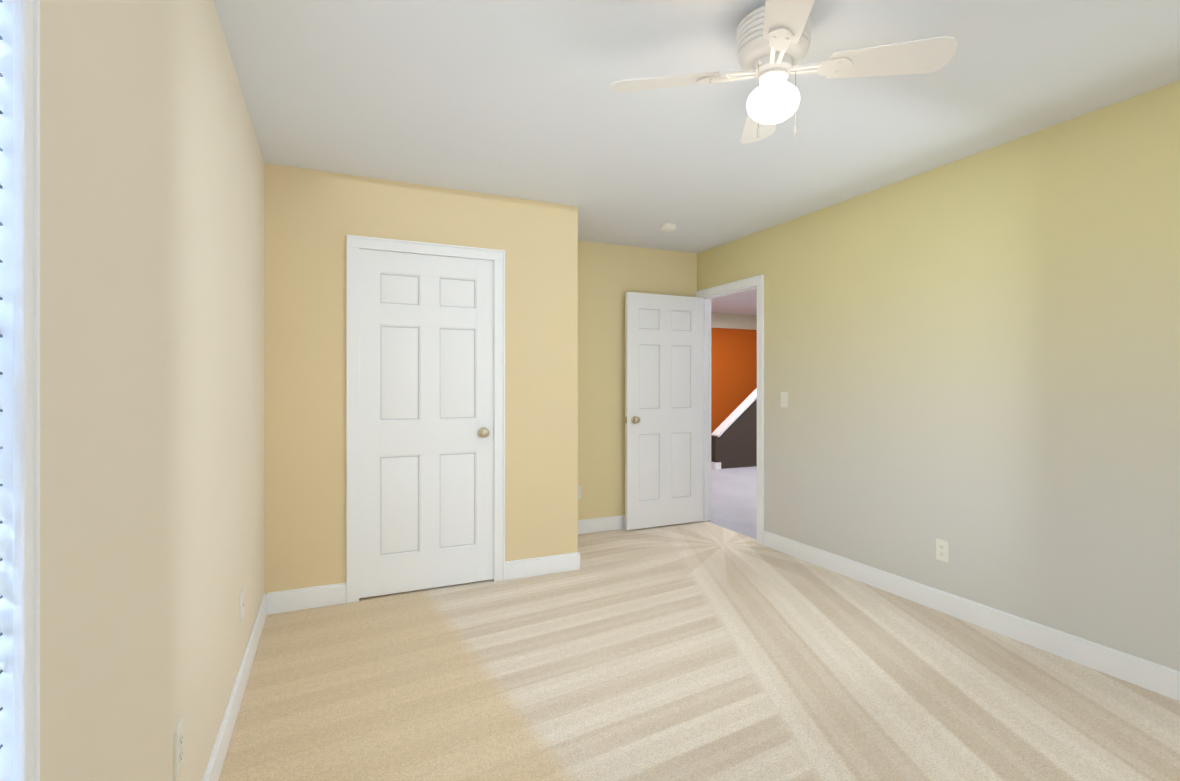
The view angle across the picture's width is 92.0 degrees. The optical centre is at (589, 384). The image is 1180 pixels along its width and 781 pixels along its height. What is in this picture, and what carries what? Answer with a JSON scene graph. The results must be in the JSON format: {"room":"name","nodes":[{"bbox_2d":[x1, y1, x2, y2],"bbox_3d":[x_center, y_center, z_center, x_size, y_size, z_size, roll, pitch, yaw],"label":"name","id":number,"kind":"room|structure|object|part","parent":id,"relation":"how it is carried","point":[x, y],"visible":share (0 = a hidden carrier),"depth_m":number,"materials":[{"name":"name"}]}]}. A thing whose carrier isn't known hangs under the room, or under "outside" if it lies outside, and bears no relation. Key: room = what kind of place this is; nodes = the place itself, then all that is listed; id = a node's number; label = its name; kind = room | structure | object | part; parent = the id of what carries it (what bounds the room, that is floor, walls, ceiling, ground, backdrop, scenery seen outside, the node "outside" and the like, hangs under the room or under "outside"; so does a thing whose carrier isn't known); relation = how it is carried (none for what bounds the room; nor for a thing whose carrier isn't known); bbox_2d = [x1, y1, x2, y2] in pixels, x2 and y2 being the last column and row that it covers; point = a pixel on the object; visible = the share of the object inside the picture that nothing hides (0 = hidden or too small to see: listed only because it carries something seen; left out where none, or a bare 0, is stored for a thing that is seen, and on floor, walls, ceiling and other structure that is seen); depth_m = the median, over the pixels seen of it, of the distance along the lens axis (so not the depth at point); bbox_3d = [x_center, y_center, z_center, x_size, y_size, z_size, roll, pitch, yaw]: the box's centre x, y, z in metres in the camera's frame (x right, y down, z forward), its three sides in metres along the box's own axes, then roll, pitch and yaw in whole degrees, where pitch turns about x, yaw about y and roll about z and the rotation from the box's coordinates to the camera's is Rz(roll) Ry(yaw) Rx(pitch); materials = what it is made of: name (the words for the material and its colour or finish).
{"room":"empty bedroom","nodes":[
{"label":"empty bedroom","id":0,"kind":"room"},
{"bbox_2d":[40,0,263,780],"bbox_3d":[-1.143,0.023,1.524,0.150,2.440,5.210,0,0,-24],"label":"wall","id":1,"kind":"structure","parent":0,"point":[151,363],"depth_m":1.14,"materials":[{"name":"paint"}]},
{"bbox_2d":[0,0,39,780],"bbox_3d":[-0.512,-0.039,0.223,0.135,1.775,1.040,0,0,-24],"label":"window","id":2,"kind":"structure","parent":1,"relation":"in","point":[20,390],"depth_m":0.67,"materials":[{"name":"white"}]},
{"bbox_2d":[0,0,2,780],"bbox_3d":[-0.502,-0.077,0.228,0.057,1.632,0.957,0,0,-24],"label":"window blinds","id":3,"kind":"object","parent":2,"relation":"attached to","point":[1,447],"visible":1,"depth_m":0.67,"materials":[{"name":"white plastic"}]},
{"bbox_2d":[173,717,182,780],"bbox_3d":[-0.986,0.873,1.369,0.009,0.114,0.070,0,0,-24],"label":"electrical outlet","id":4,"kind":"object","parent":1,"relation":"attached to","point":[177,748],"visible":0.98,"depth_m":1.35,"materials":[{"name":"white plastic"}]},
{"bbox_2d":[202,592,269,780],"bbox_3d":[-0.897,1.186,1.179,0.016,0.115,4.180,0,0,-24],"label":"baseboard","id":5,"kind":"structure","parent":1,"relation":"attached to","point":[213,770],"depth_m":2.09,"materials":[{"name":"white wood"}]},
{"bbox_2d":[240,588,243,621],"bbox_3d":[-1.409,0.893,2.309,0.009,0.114,0.070,0,0,-24],"label":"jack","id":6,"kind":"object","parent":1,"relation":"attached to","point":[241,603],"visible":1,"depth_m":2.30,"materials":[{"name":"white plastic"}]},
{"bbox_2d":[264,163,563,594],"bbox_3d":[-0.988,0.023,3.484,1.740,2.440,0.100,0,0,-24],"label":"wall","id":7,"kind":"structure","parent":0,"point":[313,219],"depth_m":3.24,"materials":[{"name":"paint"}]},
{"bbox_2d":[270,583,345,613],"bbox_3d":[-1.558,1.185,3.166,0.378,0.115,0.014,0,0,-24],"label":"baseboard","id":8,"kind":"structure","parent":7,"relation":"attached to","point":[332,594],"depth_m":3.16,"materials":[{"name":"white wood"}]},
{"bbox_2d":[346,235,504,603],"bbox_3d":[-0.983,0.197,3.474,0.924,2.092,0.122,0,0,-24],"label":"door frame","id":9,"kind":"structure","parent":7,"relation":"attached to","point":[354,244],"depth_m":3.31,"materials":[{"name":"white wood"}]},
{"bbox_2d":[359,249,493,597],"bbox_3d":[-0.967,0.225,3.428,0.805,2.012,0.094,0,0,-24],"label":"closet door","id":10,"kind":"structure","parent":7,"relation":"in","point":[426,421],"depth_m":3.43,"materials":[{"name":"white wood"}]},
{"bbox_2d":[505,552,577,579],"bbox_3d":[-0.316,1.185,3.724,0.498,0.115,0.014,0,0,-24],"label":"baseboard","id":11,"kind":"structure","parent":7,"relation":"attached to","point":[522,568],"depth_m":3.72,"materials":[{"name":"white wood"}]},
{"bbox_2d":[564,205,577,553],"bbox_3d":[-0.298,0.023,4.194,0.100,2.440,0.830,0,0,-24],"label":"wall","id":12,"kind":"structure","parent":0,"point":[570,379],"depth_m":3.81,"materials":[{"name":"paint"}]},
{"bbox_2d":[578,552,579,569],"bbox_3d":[-0.237,1.185,4.198,0.018,0.115,0.814,0,0,-24],"label":"baseboard","id":13,"kind":"structure","parent":12,"relation":"attached to","point":[578,552],"depth_m":3.83,"materials":[{"name":"white wood"}]},
{"bbox_2d":[578,240,696,519],"bbox_3d":[-0.580,0.023,4.577,3.380,2.440,0.100,0,0,-24],"label":"wall","id":14,"kind":"structure","parent":0,"point":[609,275],"depth_m":4.85,"materials":[{"name":"paint"}]},
{"bbox_2d":[578,485,580,498],"bbox_3d":[-0.106,0.898,4.731,0.070,0.114,0.009,0,0,-24],"label":"electrical outlet","id":15,"kind":"object","parent":14,"relation":"attached to","point":[579,491],"visible":0.35,"depth_m":4.74,"materials":[{"name":"white plastic"}]},
{"bbox_2d":[578,515,624,533],"bbox_3d":[0.283,1.185,4.903,1.540,0.115,0.014,0,0,-24],"label":"baseboard","id":16,"kind":"structure","parent":14,"relation":"attached to","point":[614,522],"depth_m":4.81,"materials":[{"name":"white wood"}]},
{"bbox_2d":[213,0,1179,314],"bbox_3d":[1.836,-1.257,4.775,8.250,0.120,8.700,0,0,-24],"label":"ceiling","id":17,"kind":"structure","parent":0,"point":[521,99],"depth_m":2.37,"materials":[{"name":"paint"}]},
{"bbox_2d":[660,223,677,231],"bbox_3d":[0.595,-1.179,4.305,0.136,0.037,0.136,0,0,-24],"label":"smoke detector","id":18,"kind":"object","parent":17,"relation":"attached to","point":[667,227],"visible":1,"depth_m":4.26,"materials":[{"name":"white plastic"}]},
{"bbox_2d":[610,0,956,143],"bbox_3d":[0.599,-0.993,1.868,0.814,0.407,0.814,0,0,-34],"label":"fan","id":19,"kind":"object","parent":17,"relation":"hanging from","point":[773,36],"depth_m":1.81,"materials":[{"name":"white wood"}]},
{"bbox_3d":[0.599,-0.933,1.868,0.166,0.139,0.166,0,0,-24],"label":"fan shade","id":20,"kind":"part","parent":19,"relation":"part of","materials":[{"name":"white glass"}]},
{"bbox_2d":[219,521,1179,780],"bbox_3d":[0.421,1.303,2.227,3.580,0.120,5.210,0,0,-24],"label":"floor carpet","id":21,"kind":"object","parent":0,"point":[700,651],"visible":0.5,"depth_m":2.33,"materials":[{"name":"beige carpet"}]},
{"bbox_2d":[707,466,756,539],"bbox_3d":[2.936,1.303,6.694,4.670,0.120,6.100,0,0,-24],"label":"floor","id":22,"kind":"structure","parent":0,"point":[734,499],"depth_m":6.16,"materials":[{"name":"carpet"}]},
{"bbox_2d":[711,312,756,433],"bbox_3d":[1.688,0.023,9.412,4.720,2.440,0.120,0,0,-24],"label":"wall","id":23,"kind":"structure","parent":0,"point":[733,369],"depth_m":9.68,"materials":[{"name":"paint"}]},
{"bbox_2d":[711,388,756,469],"bbox_3d":[2.815,0.358,8.844,2.230,1.770,0.170,0,0,-24],"label":"wall","id":24,"kind":"structure","parent":0,"point":[734,439],"depth_m":8.52,"materials":[{"name":"paint"}]},
{"bbox_2d":[697,80,1179,670],"bbox_3d":[2.034,0.023,3.006,0.100,2.440,5.110,0,0,-24],"label":"wall","id":25,"kind":"structure","parent":0,"point":[973,360],"depth_m":2.84,"materials":[{"name":"paint"}]},
{"bbox_2d":[625,292,702,529],"bbox_3d":[0.662,0.225,4.987,0.785,2.012,0.153,0,0,-24],"label":"entry door","id":26,"kind":"structure","parent":25,"relation":"in","point":[663,410],"depth_m":4.96,"materials":[{"name":"white wood"}]},
{"bbox_2d":[695,275,763,544],"bbox_3d":[1.208,0.197,4.844,0.144,2.092,0.904,0,0,-24],"label":"door frame","id":27,"kind":"structure","parent":25,"relation":"attached to","point":[707,295],"depth_m":4.76,"materials":[{"name":"white wood"}]},
{"bbox_2d":[781,392,787,407],"bbox_3d":[1.428,0.113,4.208,0.020,0.114,0.070,0,0,-24],"label":"light switch","id":28,"kind":"object","parent":25,"relation":"attached to","point":[784,399],"visible":1,"depth_m":4.20,"materials":[{"name":"white plastic"}]},
{"bbox_2d":[936,538,948,562],"bbox_3d":[1.925,0.908,3.115,0.009,0.114,0.070,0,0,-24],"label":"electrical outlet","id":29,"kind":"object","parent":25,"relation":"attached to","point":[942,550],"visible":1,"depth_m":3.11,"materials":[{"name":"white plastic"}]},
{"bbox_2d":[763,530,1179,700],"bbox_3d":[2.184,1.186,2.529,0.016,0.115,4.118,0,0,-24],"label":"baseboard","id":30,"kind":"structure","parent":25,"relation":"attached to","point":[1150,675],"depth_m":2.82,"materials":[{"name":"white wood"}]}
]}

